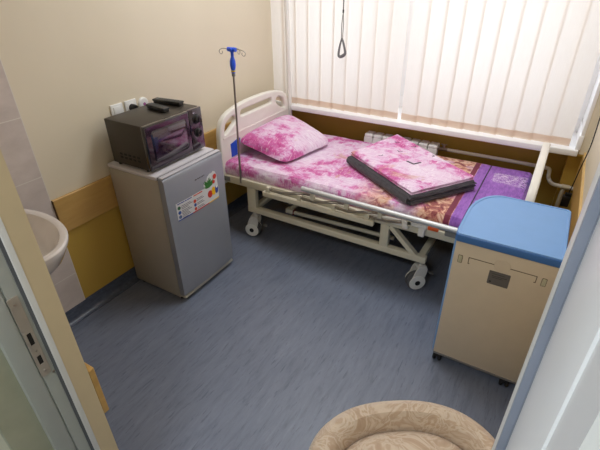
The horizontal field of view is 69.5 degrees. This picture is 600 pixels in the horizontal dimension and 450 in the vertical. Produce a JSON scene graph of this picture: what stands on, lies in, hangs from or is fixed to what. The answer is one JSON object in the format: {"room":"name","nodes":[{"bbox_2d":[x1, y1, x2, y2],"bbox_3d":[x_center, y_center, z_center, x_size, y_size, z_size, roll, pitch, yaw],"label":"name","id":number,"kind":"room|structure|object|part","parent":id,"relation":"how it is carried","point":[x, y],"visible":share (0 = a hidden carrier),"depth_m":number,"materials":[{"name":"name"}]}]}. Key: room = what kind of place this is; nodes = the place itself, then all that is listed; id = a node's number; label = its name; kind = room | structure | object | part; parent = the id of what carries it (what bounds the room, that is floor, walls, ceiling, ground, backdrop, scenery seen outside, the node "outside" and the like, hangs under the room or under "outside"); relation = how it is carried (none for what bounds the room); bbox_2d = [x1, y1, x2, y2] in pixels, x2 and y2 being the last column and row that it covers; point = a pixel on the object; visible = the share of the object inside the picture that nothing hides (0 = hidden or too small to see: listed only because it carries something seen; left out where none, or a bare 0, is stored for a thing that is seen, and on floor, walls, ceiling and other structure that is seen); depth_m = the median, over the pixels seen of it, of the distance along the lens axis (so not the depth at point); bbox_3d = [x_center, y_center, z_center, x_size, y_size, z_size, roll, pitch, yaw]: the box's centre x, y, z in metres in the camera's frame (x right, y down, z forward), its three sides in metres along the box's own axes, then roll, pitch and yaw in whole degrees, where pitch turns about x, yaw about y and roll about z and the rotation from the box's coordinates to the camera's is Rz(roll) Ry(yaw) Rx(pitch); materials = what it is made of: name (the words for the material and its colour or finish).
{"room":"hospital room","nodes":[
{"label":"hospital room","id":0,"kind":"room"},
{"bbox_2d":[0,434,9,449],"bbox_3d":[-0.707,-0.025,0.874,3.200,2.750,0.215,17,35,26],"label":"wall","id":1,"kind":"structure","parent":0,"point":[3,446],"depth_m":1.20,"materials":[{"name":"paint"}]},
{"bbox_2d":[0,149,118,449],"bbox_3d":[-0.642,-0.035,0.887,2.355,2.750,0.170,17,35,26],"label":"wall","id":2,"kind":"structure","parent":0,"point":[13,216],"depth_m":1.12,"materials":[{"name":"beige paint"}]},
{"bbox_2d":[84,362,108,412],"bbox_3d":[-1.112,0.374,1.600,1.129,0.200,0.020,17,35,26],"label":"trim","id":3,"kind":"structure","parent":2,"relation":"attached to","point":[91,371],"depth_m":1.34,"materials":[{"name":"laminate"}]},
{"bbox_2d":[0,162,599,449],"bbox_3d":[-0.253,0.371,0.819,1.123,2.120,0.242,17,35,26],"label":"door frame","id":4,"kind":"structure","parent":2,"relation":"in","point":[554,404],"depth_m":0.44,"materials":[{"name":"white metal"}]},
{"bbox_3d":[-0.686,0.290,1.101,0.004,0.270,0.026,17,35,26],"label":"strike plate","id":5,"kind":"part","parent":4,"relation":"part of","materials":[{"name":"metal"}]},
{"bbox_2d":[0,0,273,297],"bbox_3d":[-0.931,-1.037,2.537,0.120,2.750,2.950,17,35,26],"label":"wall","id":6,"kind":"structure","parent":0,"point":[65,62],"depth_m":2.41,"materials":[{"name":"paint"}]},
{"bbox_2d":[0,58,84,312],"bbox_3d":[-1.452,-0.554,1.665,0.007,2.655,0.607,17,35,26],"label":"wall tile","id":7,"kind":"structure","parent":6,"relation":"attached to","point":[15,145],"depth_m":2.09,"materials":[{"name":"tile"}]},
{"bbox_2d":[24,209,68,274],"bbox_3d":[-1.212,0.206,1.867,0.610,0.612,0.408,17,35,26],"label":"basin","id":8,"kind":"object","parent":6,"relation":"attached to","point":[52,237],"visible":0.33,"depth_m":1.86,"materials":[{"name":"white ceramic"}]},
{"bbox_2d":[51,201,59,220],"bbox_3d":[-1.282,-0.039,2.284,0.018,0.197,0.002,17,35,26],"label":"trim","id":9,"kind":"structure","parent":6,"relation":"attached to","point":[51,201],"depth_m":2.26,"materials":[{"name":"brown wood"}]},
{"bbox_2d":[109,102,123,115],"bbox_3d":[-1.026,-0.640,2.432,0.014,0.080,0.080,17,35,26],"label":"light switch","id":10,"kind":"object","parent":6,"relation":"attached to","point":[115,109],"visible":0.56,"depth_m":2.42,"materials":[{"name":"white plastic"}]},
{"bbox_2d":[124,98,136,110],"bbox_3d":[-0.978,-0.684,2.504,0.012,0.080,0.080,17,35,26],"label":"wall socket","id":11,"kind":"object","parent":6,"relation":"attached to","point":[127,103],"visible":0.52,"depth_m":2.48,"materials":[{"name":"white plastic"}]},
{"bbox_2d":[129,104,137,109],"bbox_3d":[-0.957,-0.647,2.513,0.036,0.110,0.042,17,35,26],"label":"plug","id":12,"kind":"object","parent":11,"relation":"attached to","point":[131,106],"visible":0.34,"depth_m":2.48,"materials":[{"name":"black plastic"}]},
{"bbox_2d":[52,122,230,230],"bbox_3d":[-0.715,-0.538,3.092,0.018,0.197,2.209,17,35,26],"label":"trim","id":13,"kind":"structure","parent":6,"relation":"attached to","point":[75,208],"depth_m":2.42,"materials":[{"name":"laminate"}]},
{"bbox_2d":[138,97,147,106],"bbox_3d":[-0.928,-0.723,2.570,0.018,0.072,0.072,17,35,26],"label":"switch","id":14,"kind":"object","parent":6,"relation":"attached to","point":[142,101],"visible":0.8,"depth_m":2.55,"materials":[{"name":"white plastic"}]},
{"bbox_2d":[65,190,262,327],"bbox_3d":[-0.857,0.124,3.183,0.036,0.095,2.820,17,35,26],"label":"baseboard","id":15,"kind":"structure","parent":6,"relation":"attached to","point":[98,299],"depth_m":2.71,"materials":[{"name":"grey plastic"}]},
{"bbox_2d":[71,195,514,449],"bbox_3d":[-0.352,0.871,2.086,3.200,0.050,5.300,17,35,26],"label":"floor","id":16,"kind":"structure","parent":0,"point":[303,328],"depth_m":2.37,"materials":[{"name":"blue laminate"}]},
{"bbox_2d":[107,147,232,298],"bbox_3d":[-0.771,-0.038,2.729,0.451,0.842,0.472,17,35,26],"label":"refrigerator","id":17,"kind":"object","parent":16,"relation":"on","point":[175,218],"visible":0.95,"depth_m":2.55,"materials":[{"name":"silver metal"}]},
{"bbox_2d":[104,103,204,171],"bbox_3d":[-0.795,-0.509,2.446,0.324,0.258,0.426,17,35,26],"label":"microwave","id":18,"kind":"object","parent":17,"relation":"on","point":[142,137],"visible":0.99,"depth_m":2.33,"materials":[{"name":"brown metal"}]},
{"bbox_2d":[146,103,169,112],"bbox_3d":[-0.793,-0.654,2.408,0.163,0.026,0.044,22,38,32],"label":"remote control","id":19,"kind":"object","parent":18,"relation":"on","point":[153,106],"visible":1,"depth_m":2.38,"materials":[{"name":"black plastic"}]},
{"bbox_3d":[-0.713,-0.459,2.348,0.024,0.242,0.321,17,35,26],"label":"door","id":20,"kind":"part","parent":18,"relation":"part of","materials":[{"name":"black glass"}]},
{"bbox_2d":[152,97,183,105],"bbox_3d":[-0.765,-0.715,2.506,0.198,0.026,0.046,13,34,21],"label":"remote control","id":21,"kind":"object","parent":18,"relation":"on","point":[158,100],"visible":1,"depth_m":2.49,"materials":[{"name":"black plastic"}]},
{"bbox_3d":[-0.604,-0.556,2.504,0.024,0.242,0.102,17,35,26],"label":"control panel","id":22,"kind":"part","parent":18,"relation":"part of","materials":[{"name":"black plastic"}]},
{"bbox_3d":[-0.584,-0.603,2.462,0.024,0.054,0.054,17,35,26],"label":"knob","id":23,"kind":"part","parent":18,"relation":"part of","materials":[{"name":"black plastic"}]},
{"bbox_3d":[-0.583,-0.535,2.504,0.024,0.054,0.054,17,35,26],"label":"knob","id":24,"kind":"part","parent":18,"relation":"part of","materials":[{"name":"black plastic"}]},
{"bbox_3d":[-0.805,-0.396,2.532,0.383,0.022,0.472,17,35,26],"label":"panel","id":25,"kind":"part","parent":17,"relation":"part of","materials":[{"name":"silver metal"}]},
{"bbox_2d":[181,196,204,217],"bbox_3d":[-0.613,-0.111,2.490,0.003,0.078,0.178,18,36,27],"label":"print","id":26,"kind":"object","parent":17,"relation":"attached to","point":[193,205],"depth_m":2.48},
{"bbox_3d":[-0.601,-0.006,2.630,0.050,0.786,0.472,17,35,26],"label":"door","id":27,"kind":"part","parent":17,"relation":"part of","materials":[{"name":"silver metal"}]},
{"bbox_2d":[284,0,291,115],"bbox_3d":[-0.093,-1.537,3.340,0.072,2.750,0.060,17,35,26],"label":"riser pipe","id":28,"kind":"object","parent":16,"relation":"on","point":[286,2],"visible":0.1,"depth_m":3.44,"materials":[{"name":"white metal"}]},
{"bbox_2d":[216,90,550,288],"bbox_3d":[0.507,-0.299,3.024,2.019,0.951,0.986,17,35,26],"label":"hospital bed","id":29,"kind":"object","parent":16,"relation":"on","point":[226,141],"visible":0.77,"depth_m":2.82,"materials":[{"name":"beige plastic"}]},
{"bbox_2d":[219,47,245,182],"bbox_3d":[-0.399,-0.688,2.844,0.205,0.904,0.067,17,35,26],"label":"pole","id":30,"kind":"object","parent":29,"relation":"attached to","point":[231,50],"visible":1,"depth_m":2.72,"materials":[{"name":"silver metal"}]},
{"bbox_3d":[-0.468,-0.567,3.154,0.004,0.115,0.110,17,35,26],"label":"blue panel","id":31,"kind":"part","parent":29,"relation":"part of","materials":[{"name":"plastic"}]},
{"bbox_3d":[-0.339,-0.734,3.357,0.042,0.536,0.904,17,35,26],"label":"headboard","id":32,"kind":"part","parent":29,"relation":"part of","materials":[{"name":"beige plastic"}]},
{"bbox_3d":[0.097,-0.115,2.789,0.810,0.034,0.028,17,35,26],"label":"rail","id":33,"kind":"part","parent":29,"relation":"part of","materials":[{"name":"beige metal"}]},
{"bbox_3d":[0.194,-0.032,2.856,1.320,0.213,0.040,17,35,26],"label":"frame","id":34,"kind":"part","parent":29,"relation":"part of","materials":[{"name":"beige metal"}]},
{"bbox_3d":[0.506,-0.294,3.037,1.926,0.054,0.888,17,35,26],"label":"bed frame","id":35,"kind":"part","parent":29,"relation":"part of","materials":[{"name":"beige metal"}]},
{"bbox_2d":[225,134,532,227],"bbox_3d":[0.507,-0.367,3.010,1.947,0.095,0.892,17,35,26],"label":"mattress","id":36,"kind":"object","parent":29,"relation":"on","point":[326,169],"visible":0.46,"depth_m":2.83,"materials":[{"name":"pink fabric"}]},
{"bbox_2d":[241,115,327,161],"bbox_3d":[-0.081,-0.677,3.269,0.522,0.162,0.648,17,35,26],"label":"pillow","id":37,"kind":"object","parent":36,"relation":"on","point":[285,138],"visible":1,"depth_m":3.14,"materials":[{"name":"pink fabric"}]},
{"bbox_2d":[346,155,476,205],"bbox_3d":[0.671,-0.382,2.868,0.514,0.073,0.835,-14,34,-21],"label":"blanket","id":38,"kind":"object","parent":36,"relation":"on","point":[401,194],"visible":0.36,"depth_m":2.59,"materials":[{"name":"grey fabric"}]},
{"bbox_2d":[350,134,474,194],"bbox_3d":[0.680,-0.428,2.849,0.477,0.045,0.804,-14,34,-21],"label":"sheet","id":39,"kind":"object","parent":38,"relation":"on","point":[414,169],"visible":1,"depth_m":2.75,"materials":[{"name":"pink fabric"}]},
{"bbox_3d":[0.515,-0.074,2.505,1.170,0.050,0.033,17,35,26],"label":"rail handle","id":40,"kind":"part","parent":29,"relation":"part of","materials":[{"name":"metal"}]},
{"bbox_3d":[0.748,0.022,2.427,0.060,0.020,0.022,17,35,26],"label":"release lever","id":41,"kind":"part","parent":29,"relation":"part of","materials":[{"name":"orange plastic"}]},
{"bbox_3d":[1.350,-0.158,2.529,0.042,0.536,0.904,17,35,26],"label":"footboard","id":42,"kind":"part","parent":29,"relation":"part of","materials":[{"name":"beige plastic"}]},
{"bbox_2d":[309,400,494,449],"bbox_3d":[0.302,0.924,1.319,0.584,0.643,0.475,-2,31,-2],"label":"pet bed","id":43,"kind":"object","parent":16,"relation":"on","point":[397,424],"visible":0.98,"depth_m":1.28,"materials":[{"name":"beige fabric"}]},
{"bbox_2d":[346,431,461,449],"bbox_3d":[0.301,0.789,1.222,0.416,0.293,0.332,-2,31,-1],"label":"seat cushion","id":44,"kind":"object","parent":43,"relation":"on","point":[355,440],"depth_m":1.26,"materials":[{"name":"beige fabric"}]},
{"bbox_2d":[432,195,571,386],"bbox_3d":[0.977,0.319,2.152,0.425,0.792,0.468,17,35,26],"label":"base cabinet","id":45,"kind":"object","parent":16,"relation":"on","point":[508,253],"visible":0.98,"depth_m":1.94,"materials":[{"name":"beige plastic"}]},
{"bbox_3d":[0.800,0.262,2.230,0.018,0.690,0.420,17,35,26],"label":"panel","id":46,"kind":"part","parent":45,"relation":"part of","materials":[{"name":"plastic"}]},
{"bbox_3d":[0.868,0.411,1.985,0.409,0.692,0.012,17,35,26],"label":"panel","id":47,"kind":"part","parent":45,"relation":"part of","materials":[{"name":"beige plastic"}]},
{"bbox_3d":[0.860,0.235,1.872,0.086,0.070,0.002,17,35,26],"label":"label plate","id":48,"kind":"part","parent":45,"relation":"part of","materials":[{"name":"grey plastic"}]},
{"bbox_2d":[554,184,569,206],"bbox_3d":[1.748,-0.038,2.974,0.049,0.530,0.034,17,35,26],"label":"pipe","id":49,"kind":"object","parent":16,"relation":"on","point":[564,187],"visible":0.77,"depth_m":2.86,"materials":[{"name":"white metal"}]},
{"bbox_2d":[292,110,566,205],"bbox_3d":[0.887,-0.590,3.668,2.475,0.770,0.320,17,35,26],"label":"wall","id":50,"kind":"structure","parent":0,"point":[327,125],"depth_m":3.23,"materials":[{"name":"paint"}]},
{"bbox_2d":[364,131,447,154],"bbox_3d":[0.827,-0.458,3.463,0.640,0.519,0.163,17,35,26],"label":"radiator","id":51,"kind":"object","parent":50,"relation":"attached to","point":[370,136],"visible":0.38,"depth_m":3.26,"materials":[{"name":"white metal"}]},
{"bbox_2d":[447,148,572,190],"bbox_3d":[1.440,-0.398,3.012,0.845,0.115,0.090,17,35,26],"label":"pipe","id":52,"kind":"object","parent":51,"relation":"attached to","point":[548,176],"visible":0.99,"depth_m":3.00,"materials":[{"name":"white metal"}]},
{"bbox_2d":[551,93,599,208],"bbox_3d":[0.886,-1.383,3.066,2.595,2.750,0.485,17,35,26],"label":"wall","id":53,"kind":"structure","parent":0,"point":[572,163],"depth_m":2.77,"materials":[{"name":"paint"}]},
{"bbox_2d":[276,0,599,156],"bbox_3d":[0.843,-1.577,2.919,2.321,1.765,0.448,17,35,26],"label":"window","id":54,"kind":"structure","parent":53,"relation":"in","point":[593,91],"depth_m":2.99,"materials":[{"name":"white plastic"}]},
{"bbox_2d":[271,0,409,118],"bbox_3d":[0.248,-1.660,3.064,1.114,1.681,0.040,17,35,26],"label":"vertical blind","id":55,"kind":"object","parent":54,"relation":"attached to","point":[367,80],"visible":0.85,"depth_m":3.25,"materials":[{"name":"beige fabric"}]},
{"bbox_2d":[337,0,345,57],"bbox_3d":[0.301,-1.757,2.871,0.072,1.235,0.024,17,35,26],"label":"strap","id":56,"kind":"object","parent":55,"relation":"hanging from","point":[341,40],"visible":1,"depth_m":3.13,"materials":[{"name":"grey plastic"}]},
{"bbox_3d":[0.307,-1.290,3.155,0.072,0.142,0.024,17,35,26],"label":"loop handle","id":57,"kind":"part","parent":56,"relation":"part of","materials":[{"name":"grey plastic"}]},
{"bbox_3d":[0.839,-0.829,3.349,2.310,0.041,0.398,17,35,26],"label":"sill","id":58,"kind":"part","parent":54,"relation":"part of","materials":[{"name":"white plastic"}]},
{"bbox_3d":[0.942,-1.679,3.052,2.320,1.730,0.060,17,35,26],"label":"frame","id":59,"kind":"part","parent":54,"relation":"part of","materials":[{"name":"white plastic"}]},
{"bbox_2d":[401,0,599,145],"bbox_3d":[1.225,-1.366,2.561,1.114,1.681,0.040,17,35,26],"label":"vertical blind","id":60,"kind":"object","parent":54,"relation":"attached to","point":[522,69],"visible":1,"depth_m":2.74,"materials":[{"name":"beige fabric"}]},
{"bbox_2d":[566,116,599,209],"bbox_3d":[1.194,-0.397,1.443,0.120,2.750,2.950,17,35,26],"label":"wall","id":61,"kind":"structure","parent":0,"point":[593,157],"depth_m":2.25,"materials":[{"name":"paint"}]},
{"bbox_2d":[567,155,583,246],"bbox_3d":[1.110,0.228,1.793,0.012,0.200,2.670,17,35,26],"label":"trim","id":62,"kind":"structure","parent":61,"relation":"attached to","point":[574,208],"depth_m":2.35,"materials":[{"name":"laminate"}]},
{"bbox_2d":[560,117,599,206],"bbox_3d":[1.657,-0.650,2.399,0.056,1.225,0.080,17,35,26],"label":"power adapter","id":63,"kind":"object","parent":61,"relation":"attached to","point":[565,199],"visible":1,"depth_m":2.66,"materials":[{"name":"black plastic"}]},
{"bbox_3d":[1.666,-0.681,2.373,0.034,1.146,0.080,17,35,26],"label":"cord","id":64,"kind":"part","parent":63,"relation":"part of","materials":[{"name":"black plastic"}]},
{"bbox_2d":[577,152,585,219],"bbox_3d":[1.109,0.140,1.739,0.012,0.006,2.670,17,35,26],"label":"trim","id":65,"kind":"structure","parent":61,"relation":"attached to","point":[584,163],"depth_m":2.28,"materials":[{"name":"brown wood"}]}
]}

